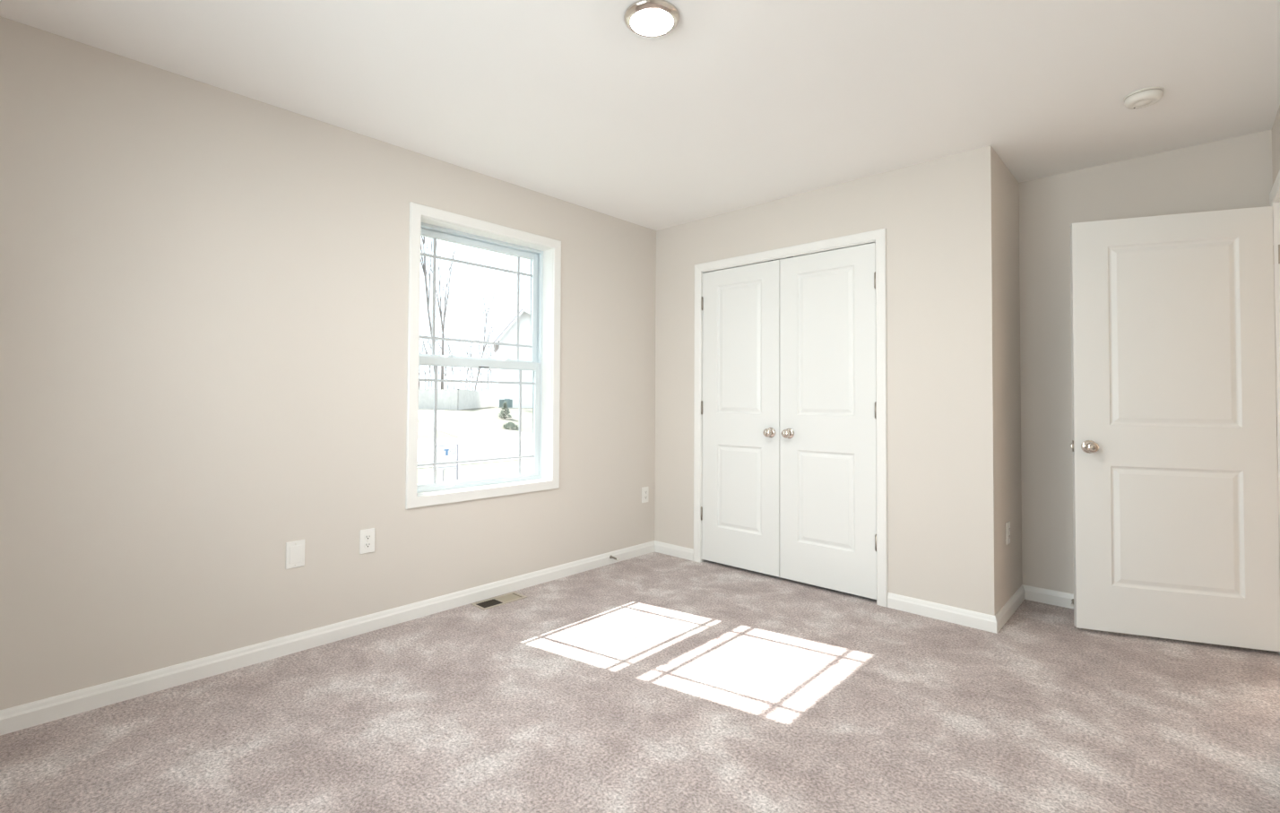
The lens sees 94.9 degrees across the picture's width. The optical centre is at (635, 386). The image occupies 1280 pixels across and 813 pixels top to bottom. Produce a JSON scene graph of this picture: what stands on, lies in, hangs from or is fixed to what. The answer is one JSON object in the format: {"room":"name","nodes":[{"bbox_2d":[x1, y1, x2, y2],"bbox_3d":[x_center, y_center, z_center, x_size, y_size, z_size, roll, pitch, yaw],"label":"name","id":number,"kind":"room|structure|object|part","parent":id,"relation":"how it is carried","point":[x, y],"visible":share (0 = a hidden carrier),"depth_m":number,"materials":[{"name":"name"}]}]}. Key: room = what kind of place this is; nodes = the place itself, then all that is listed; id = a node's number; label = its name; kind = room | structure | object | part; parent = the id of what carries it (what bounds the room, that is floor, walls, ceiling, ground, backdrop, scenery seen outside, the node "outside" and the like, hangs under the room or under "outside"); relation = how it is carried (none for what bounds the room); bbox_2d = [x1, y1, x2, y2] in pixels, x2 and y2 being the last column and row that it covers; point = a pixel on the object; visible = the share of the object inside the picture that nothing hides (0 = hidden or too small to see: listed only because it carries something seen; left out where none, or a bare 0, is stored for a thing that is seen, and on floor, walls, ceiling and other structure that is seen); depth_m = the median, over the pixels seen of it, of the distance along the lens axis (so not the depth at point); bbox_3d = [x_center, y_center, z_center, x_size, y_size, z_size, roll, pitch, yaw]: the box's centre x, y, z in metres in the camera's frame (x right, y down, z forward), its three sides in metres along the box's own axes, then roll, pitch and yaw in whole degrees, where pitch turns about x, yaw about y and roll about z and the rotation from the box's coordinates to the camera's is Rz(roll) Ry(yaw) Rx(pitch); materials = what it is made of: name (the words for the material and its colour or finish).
{"room":"empty bedroom","nodes":[
{"label":"empty bedroom","id":0,"kind":"room"},
{"bbox_2d":[0,16,656,709],"bbox_3d":[-1.132,-0.012,3.224,0.170,2.443,5.212,-1,-2,43],"label":"wall","id":1,"kind":"structure","parent":0,"point":[204,287],"depth_m":2.47,"materials":[{"name":"paint"}]},
{"bbox_2d":[285,539,304,569],"bbox_3d":[-1.533,0.756,2.652,0.008,0.120,0.078,-1,-2,43],"label":"blank wall plate","id":2,"kind":"object","parent":1,"relation":"attached to","point":[295,550],"visible":1,"depth_m":2.65,"materials":[{"name":"white plastic"}]},
{"bbox_2d":[0,540,654,735],"bbox_3d":[-1.354,1.159,2.833,0.014,0.080,4.386,-1,-2,43],"label":"baseboard","id":3,"kind":"structure","parent":1,"relation":"attached to","point":[43,711],"depth_m":2.56,"materials":[{"name":"white paint"}]},
{"bbox_2d":[359,527,375,553],"bbox_3d":[-1.314,0.758,2.885,0.010,0.117,0.074,-1,-2,43],"label":"power outlet","id":4,"kind":"object","parent":1,"relation":"attached to","point":[367,537],"visible":1,"depth_m":2.88,"materials":[{"name":"white plastic"}]},
{"bbox_2d":[363,534,371,540],"bbox_3d":[-1.312,0.738,2.884,0.003,0.029,0.033,-1,-2,43],"label":"receptacle","id":5,"kind":"object","parent":4,"relation":"attached to","point":[367,537],"depth_m":2.88,"materials":[{"name":"white plastic"}]},
{"bbox_2d":[363,542,371,548],"bbox_3d":[-1.312,0.777,2.883,0.003,0.029,0.033,-1,-2,43],"label":"receptacle","id":6,"kind":"object","parent":4,"relation":"attached to","point":[367,545],"depth_m":2.88,"materials":[{"name":"white plastic"}]},
{"bbox_2d":[405,201,561,509],"bbox_3d":[-0.893,-0.156,3.472,0.186,1.594,1.011,-1,-2,43],"label":"window","id":7,"kind":"structure","parent":1,"relation":"in","point":[540,257],"depth_m":3.53,"materials":[{"name":"white paint"}]},
{"bbox_2d":[419,238,532,360],"bbox_3d":[-0.940,-0.505,3.528,0.009,0.668,0.798,-1,-2,43],"label":"grille","id":8,"kind":"object","parent":7,"relation":"attached to","point":[518,255],"depth_m":3.54,"materials":[{"name":"grey"}]},
{"bbox_2d":[417,365,535,483],"bbox_3d":[-0.919,0.214,3.489,0.009,0.660,0.798,-1,-2,43],"label":"grille","id":9,"kind":"object","parent":7,"relation":"attached to","point":[519,475],"depth_m":3.55,"materials":[{"name":"grey"}]},
{"bbox_3d":[-0.941,-0.496,3.527,0.028,0.763,0.865,-1,-2,43],"label":"sash","id":10,"kind":"part","parent":7,"relation":"part of","materials":[{"name":"white plastic"}]},
{"bbox_3d":[-0.920,0.201,3.488,0.028,0.731,0.865,-1,-2,43],"label":"sash","id":11,"kind":"part","parent":7,"relation":"part of","materials":[{"name":"clear glass"}]},
{"bbox_2d":[641,486,648,502],"bbox_3d":[0.078,0.804,4.376,0.010,0.117,0.070,-1,-2,43],"label":"power outlet","id":12,"kind":"object","parent":1,"relation":"attached to","point":[645,489],"visible":1,"depth_m":4.37,"materials":[{"name":"white plastic"}]},
{"bbox_2d":[0,552,1279,812],"bbox_3d":[0.465,1.242,1.617,4.670,0.120,5.332,-1,-2,43],"label":"floor","id":13,"kind":"structure","parent":0,"point":[653,682],"depth_m":2.09,"materials":[{"name":"carpet"}]},
{"bbox_2d":[471,591,527,610],"bbox_3d":[-0.766,1.212,3.329,0.127,0.005,0.291,-1,-2,43],"label":"floor vent","id":14,"kind":"object","parent":13,"relation":"in","point":[507,598],"visible":1,"depth_m":3.32,"materials":[{"name":"beige metal"}]},
{"bbox_2d":[0,0,1279,230],"bbox_3d":[0.479,-1.320,1.675,4.670,0.120,5.332,-1,-2,43],"label":"ceiling","id":15,"kind":"structure","parent":0,"point":[742,104],"depth_m":2.36,"materials":[{"name":"paint"}]},
{"bbox_2d":[623,0,679,37],"bbox_3d":[0.057,-1.242,1.995,0.189,0.027,0.189,-1,-2,43],"label":"ceiling light","id":16,"kind":"object","parent":15,"relation":"in","point":[644,18],"visible":1,"depth_m":1.97,"materials":[{"name":"white glass"}]},
{"bbox_2d":[1123,86,1164,109],"bbox_3d":[2.145,-1.213,2.478,0.130,0.040,0.130,-1,-2,43],"label":"smoke detector","id":17,"kind":"object","parent":15,"relation":"attached to","point":[1143,98],"visible":1,"depth_m":2.45,"materials":[{"name":"white plastic"}]},
{"bbox_3d":[2.145,-1.230,2.478,0.130,0.006,0.130,-1,-2,43],"label":"plate","id":18,"kind":"part","parent":17,"relation":"part of","materials":[{"name":"white plastic"}]},
{"bbox_2d":[654,145,1000,615],"bbox_3d":[1.015,0.012,3.756,2.244,2.443,0.120,-1,-2,43],"label":"wall","id":19,"kind":"structure","parent":0,"point":[938,216],"depth_m":3.19,"materials":[{"name":"paint"}]},
{"bbox_2d":[654,540,693,561],"bbox_3d":[0.281,1.202,4.316,0.380,0.080,0.014,-1,-2,43],"label":"baseboard","id":20,"kind":"structure","parent":19,"relation":"attached to","point":[678,551],"depth_m":4.30,"materials":[{"name":"white paint"}]},
{"bbox_2d":[700,259,779,577],"bbox_3d":[0.689,0.196,3.958,0.616,2.035,0.098,-1,-2,43],"label":"door","id":21,"kind":"structure","parent":19,"relation":"in","point":[740,306],"depth_m":3.95,"materials":[{"name":"white paint"}]},
{"bbox_3d":[0.857,0.295,3.772,0.055,0.055,0.058,-1,-2,43],"label":"knob","id":22,"kind":"part","parent":21,"relation":"part of","materials":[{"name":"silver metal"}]},
{"bbox_2d":[693,228,887,606],"bbox_3d":[0.959,0.174,3.793,1.345,2.120,0.137,-1,-2,43],"label":"door frame","id":23,"kind":"structure","parent":19,"relation":"attached to","point":[879,236],"depth_m":3.41,"materials":[{"name":"white paint"}]},
{"bbox_2d":[779,242,876,599],"bbox_3d":[1.143,0.189,3.535,0.616,2.035,0.098,-1,-2,43],"label":"door","id":24,"kind":"structure","parent":19,"relation":"in","point":[828,383],"depth_m":3.54,"materials":[{"name":"white paint"}]},
{"bbox_3d":[0.952,0.293,3.684,0.055,0.055,0.058,-1,-2,43],"label":"knob","id":25,"kind":"part","parent":24,"relation":"part of","materials":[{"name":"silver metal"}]},
{"bbox_2d":[995,153,1022,608],"bbox_3d":[2.027,0.007,3.285,0.120,2.443,0.572,-1,-2,43],"label":"wall","id":26,"kind":"structure","parent":0,"point":[1007,197],"depth_m":3.23,"materials":[{"name":"paint"}]},
{"bbox_2d":[887,585,1024,633],"bbox_3d":[1.831,1.189,3.334,0.530,0.080,0.692,-1,-2,43],"label":"baseboard","id":27,"kind":"structure","parent":26,"relation":"attached to","point":[986,622],"depth_m":3.08,"materials":[{"name":"white paint"}]},
{"bbox_2d":[1005,520,1010,544],"bbox_3d":[2.005,0.784,3.153,0.010,0.117,0.074,-1,-2,43],"label":"power outlet","id":28,"kind":"object","parent":26,"relation":"attached to","point":[1007,524],"visible":1,"depth_m":3.14,"materials":[{"name":"white plastic"}]},
{"bbox_2d":[1018,129,1272,594],"bbox_3d":[1.860,0.020,3.914,3.264,2.443,0.120,-1,-2,43],"label":"wall","id":29,"kind":"structure","parent":0,"point":[1234,172],"depth_m":3.32,"materials":[{"name":"paint"}]},
{"bbox_2d":[1021,584,1073,609],"bbox_3d":[2.628,1.187,3.073,1.020,0.080,0.014,-1,-2,43],"label":"baseboard","id":30,"kind":"structure","parent":29,"relation":"attached to","point":[1042,595],"depth_m":3.33,"materials":[{"name":"white paint"}]},
{"bbox_2d":[1070,206,1279,651],"bbox_3d":[2.572,0.185,2.830,0.788,2.032,0.161,0,-1,21],"label":"door","id":31,"kind":"structure","parent":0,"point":[1173,445],"depth_m":2.81,"materials":[{"name":"white paint"}]},
{"bbox_3d":[2.252,0.298,2.897,0.055,0.055,0.058,0,-1,21],"label":"knob","id":32,"kind":"part","parent":31,"relation":"part of","materials":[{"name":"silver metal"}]},
{"bbox_2d":[1271,104,1279,184],"bbox_3d":[1.360,-0.051,0.899,0.120,2.443,5.212,-1,-2,43],"label":"wall","id":33,"kind":"structure","parent":0,"point":[1275,129],"depth_m":2.66,"materials":[{"name":"paint"}]},
{"bbox_2d":[1269,169,1279,655],"bbox_3d":[2.709,0.149,2.353,0.137,2.124,0.891,-1,-2,43],"label":"door frame","id":34,"kind":"structure","parent":33,"relation":"attached to","point":[1275,193],"depth_m":2.68,"materials":[{"name":"white paint"}]},
{"label":"outside","id":35,"kind":"structure","parent":0,"visible":0},
{"bbox_2d":[418,409,532,438],"bbox_3d":[-12.711,2.108,36.297,15.152,1.279,6.385,-1,-2,32],"label":"driveway","id":36,"kind":"structure","parent":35,"point":[446,424],"depth_m":33.26,"materials":[{"name":"white snow"}]},
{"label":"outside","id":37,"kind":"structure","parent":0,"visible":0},
{"bbox_2d":[417,401,532,484],"bbox_3d":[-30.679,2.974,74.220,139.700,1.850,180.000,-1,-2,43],"label":"lawn","id":38,"kind":"structure","parent":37,"point":[488,417],"depth_m":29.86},
{"bbox_2d":[418,331,427,389],"bbox_3d":[-22.103,-2.283,60.188,1.237,8.327,2.107,1,-2,-33],"label":"bare sapling","id":39,"kind":"object","parent":38,"relation":"on","point":[427,332],"visible":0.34,"depth_m":60.59,"materials":[{"name":"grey plant"}]},
{"bbox_2d":[420,335,432,389],"bbox_3d":[-21.496,-2.002,61.414,1.953,7.826,2.472,-1,-2,43],"label":"bare sapling","id":40,"kind":"object","parent":38,"relation":"on","point":[420,335],"visible":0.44,"depth_m":61.47,"materials":[{"name":"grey plant"}]},
{"bbox_2d":[420,235,434,371],"bbox_3d":[-18.719,-9.987,50.752,3.641,23.511,2.940,0,-2,31],"label":"bare tree","id":41,"kind":"object","parent":38,"relation":"on","point":[423,237],"visible":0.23,"depth_m":50.70,"materials":[{"name":"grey plant"}]},
{"bbox_2d":[419,312,437,389],"bbox_3d":[-19.770,-2.788,56.356,3.218,9.194,1.633,-1,-2,43],"label":"bare sapling","id":42,"kind":"object","parent":38,"relation":"on","point":[436,313],"visible":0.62,"depth_m":56.37,"materials":[{"name":"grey plant"}]},
{"bbox_2d":[423,304,448,389],"bbox_3d":[-19.960,-3.171,58.589,2.947,10.053,1.340,0,-1,2],"label":"bare sapling","id":43,"kind":"object","parent":38,"relation":"on","point":[447,305],"visible":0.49,"depth_m":58.50,"materials":[{"name":"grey plant"}]},
{"bbox_2d":[431,339,444,379],"bbox_3d":[-24.149,-2.287,71.035,2.080,8.802,1.428,1,-1,-23],"label":"bare sapling","id":44,"kind":"object","parent":38,"relation":"on","point":[441,340],"visible":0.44,"depth_m":71.58,"materials":[{"name":"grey plant"}]},
{"bbox_2d":[422,236,458,389],"bbox_3d":[-17.413,-6.330,52.357,3.602,16.273,2.198,1,-1,-9],"label":"bare tree","id":45,"kind":"object","parent":38,"relation":"on","point":[453,256],"visible":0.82,"depth_m":52.47,"materials":[{"name":"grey plant"}]},
{"bbox_2d":[428,324,456,389],"bbox_3d":[-19.232,-2.745,58.448,1.421,9.210,2.952,0,-1,26],"label":"bare sapling","id":46,"kind":"object","parent":38,"relation":"on","point":[428,324],"visible":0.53,"depth_m":58.67,"materials":[{"name":"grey plant"}]},
{"bbox_2d":[436,443,458,481],"bbox_3d":[-5.240,2.131,16.256,0.037,1.060,0.745,-1,-2,43],"label":"sign","id":47,"kind":"object","parent":38,"relation":"on","point":[449,453],"visible":0.94,"depth_m":16.29,"materials":[{"name":"grey"}]},
{"bbox_3d":[-5.252,1.858,16.238,0.010,0.445,0.690,-1,-2,43],"label":"panel","id":48,"kind":"part","parent":47,"relation":"part of","materials":[{"name":"white"}]},
{"bbox_3d":[-4.998,2.139,16.516,0.035,1.060,0.035,-1,-2,43],"label":"post","id":49,"kind":"part","parent":47,"relation":"part of","materials":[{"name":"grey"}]},
{"bbox_2d":[439,337,456,388],"bbox_3d":[-18.867,-1.888,59.101,1.858,7.532,1.450,-1,-2,43],"label":"bare sapling","id":50,"kind":"object","parent":38,"relation":"on","point":[455,337],"visible":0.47,"depth_m":59.02,"materials":[{"name":"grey plant"}]},
{"bbox_2d":[444,322,456,389],"bbox_3d":[-17.997,-2.315,57.441,1.114,8.315,1.735,1,-1,-23],"label":"bare sapling","id":51,"kind":"object","parent":38,"relation":"on","point":[446,323],"visible":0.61,"depth_m":57.41,"materials":[{"name":"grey plant"}]},
{"bbox_2d":[445,332,464,389],"bbox_3d":[-19.681,-2.266,64.644,1.988,8.522,1.457,0,-1,12],"label":"bare sapling","id":52,"kind":"object","parent":38,"relation":"on","point":[463,332],"visible":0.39,"depth_m":64.71,"materials":[{"name":"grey plant"}]},
{"bbox_2d":[418,389,494,410],"bbox_3d":[-16.341,1.062,49.568,6.362,1.540,15.996,0,-1,-5],"label":"wooden fence","id":53,"kind":"object","parent":38,"relation":"on","point":[447,399],"visible":0.48,"depth_m":42.38,"materials":[{"name":"white wood"}]},
{"bbox_3d":[-15.725,0.915,42.492,6.457,1.520,0.028,0,-1,11],"label":"board panel","id":54,"kind":"part","parent":53,"relation":"part of","materials":[{"name":"white wood"}]},
{"bbox_3d":[-13.182,1.094,49.759,0.029,1.520,15.845,0,-1,-5],"label":"board panel","id":55,"kind":"part","parent":53,"relation":"part of","materials":[{"name":"white wood"}]},
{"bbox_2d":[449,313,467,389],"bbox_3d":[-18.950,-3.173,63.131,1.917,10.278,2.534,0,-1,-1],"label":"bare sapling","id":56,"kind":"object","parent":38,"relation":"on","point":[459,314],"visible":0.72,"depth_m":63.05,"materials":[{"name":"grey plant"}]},
{"bbox_2d":[461,338,476,389],"bbox_3d":[-20.440,-2.229,72.237,2.027,8.790,2.624,1,-2,-33],"label":"bare sapling","id":57,"kind":"object","parent":38,"relation":"on","point":[470,339],"visible":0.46,"depth_m":72.53,"materials":[{"name":"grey plant"}]},
{"bbox_2d":[464,342,476,389],"bbox_3d":[-16.648,-1.555,60.064,1.866,6.929,1.621,-1,-2,43],"label":"bare sapling","id":58,"kind":"object","parent":38,"relation":"on","point":[472,376],"visible":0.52,"depth_m":59.83,"materials":[{"name":"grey plant"}]},
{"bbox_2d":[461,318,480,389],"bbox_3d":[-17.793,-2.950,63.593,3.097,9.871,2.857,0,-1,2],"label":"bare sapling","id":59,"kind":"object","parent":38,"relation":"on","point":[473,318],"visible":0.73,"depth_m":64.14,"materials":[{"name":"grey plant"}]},
{"bbox_2d":[471,323,488,390],"bbox_3d":[-17.479,-2.890,66.008,1.920,9.865,1.741,1,-2,-35],"label":"bare sapling","id":60,"kind":"object","parent":38,"relation":"on","point":[482,324],"visible":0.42,"depth_m":66.02,"materials":[{"name":"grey plant"}]},
{"bbox_2d":[472,325,490,390],"bbox_3d":[-15.410,-2.220,59.374,2.176,8.243,2.128,1,-2,-31],"label":"bare sapling","id":61,"kind":"object","parent":38,"relation":"on","point":[480,354],"visible":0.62,"depth_m":59.64,"materials":[{"name":"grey plant"}]},
{"bbox_2d":[474,281,502,390],"bbox_3d":[-13.896,-4.387,56.379,2.712,12.628,2.087,0,-1,4],"label":"bare tree","id":62,"kind":"object","parent":38,"relation":"on","point":[487,312],"visible":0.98,"depth_m":56.12,"materials":[{"name":"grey plant"}]},
{"bbox_2d":[479,323,497,391],"bbox_3d":[-15.980,-2.526,64.730,1.612,9.088,1.760,-1,-2,34],"label":"bare sapling","id":63,"kind":"object","parent":38,"relation":"on","point":[488,324],"visible":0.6,"depth_m":64.55,"materials":[{"name":"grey plant"}]},
{"bbox_2d":[481,326,499,391],"bbox_3d":[-14.500,-2.406,58.819,2.022,8.599,2.009,-1,-2,43],"label":"bare sapling","id":64,"kind":"object","parent":38,"relation":"on","point":[492,326],"visible":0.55,"depth_m":59.11,"materials":[{"name":"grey plant"}]},
{"bbox_2d":[498,401,511,418],"bbox_3d":[-8.527,1.577,38.522,1.031,1.218,0.988,-1,-2,43],"label":"evergreen shrub","id":65,"kind":"object","parent":38,"relation":"on","point":[503,412],"visible":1,"depth_m":38.43,"materials":[{"name":"green plant"}]},
{"bbox_2d":[498,398,512,408],"bbox_3d":[-10.680,1.380,48.551,0.840,0.800,0.840,-1,-2,43],"label":"air conditioner","id":66,"kind":"object","parent":38,"relation":"on","point":[509,402],"visible":0.82,"depth_m":48.32,"materials":[{"name":"metal"}]},
{"bbox_2d":[502,421,518,429],"bbox_3d":[-7.378,2.286,34.766,0.974,0.502,1.038,-1,-2,43],"label":"shrub","id":67,"kind":"object","parent":38,"relation":"on","point":[510,424],"visible":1,"depth_m":34.54,"materials":[{"name":"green plant"}]},
{"bbox_2d":[493,308,533,407],"bbox_3d":[-5.413,-2.254,58.972,17.031,8.798,15.226,1,-1,-13],"label":"neighbor house","id":68,"kind":"structure","parent":38,"relation":"on","point":[508,335],"depth_m":51.00,"materials":[{"name":"white"}]},
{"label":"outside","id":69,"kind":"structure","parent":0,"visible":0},
{"bbox_2d":[417,454,532,467],"bbox_3d":[8.213,3.278,37.911,1.300,0.001,180.000,-1,-2,43],"label":"sidewalk","id":70,"kind":"structure","parent":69,"point":[529,454],"depth_m":22.54,"materials":[{"name":"white snow"}]},
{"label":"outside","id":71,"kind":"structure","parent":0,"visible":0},
{"bbox_2d":[417,434,532,461],"bbox_3d":[5.106,3.131,40.814,6.000,0.402,180.000,-1,-2,43],"label":"street","id":72,"kind":"structure","parent":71,"point":[472,447],"depth_m":28.16,"materials":[{"name":"white snow"}]}
]}

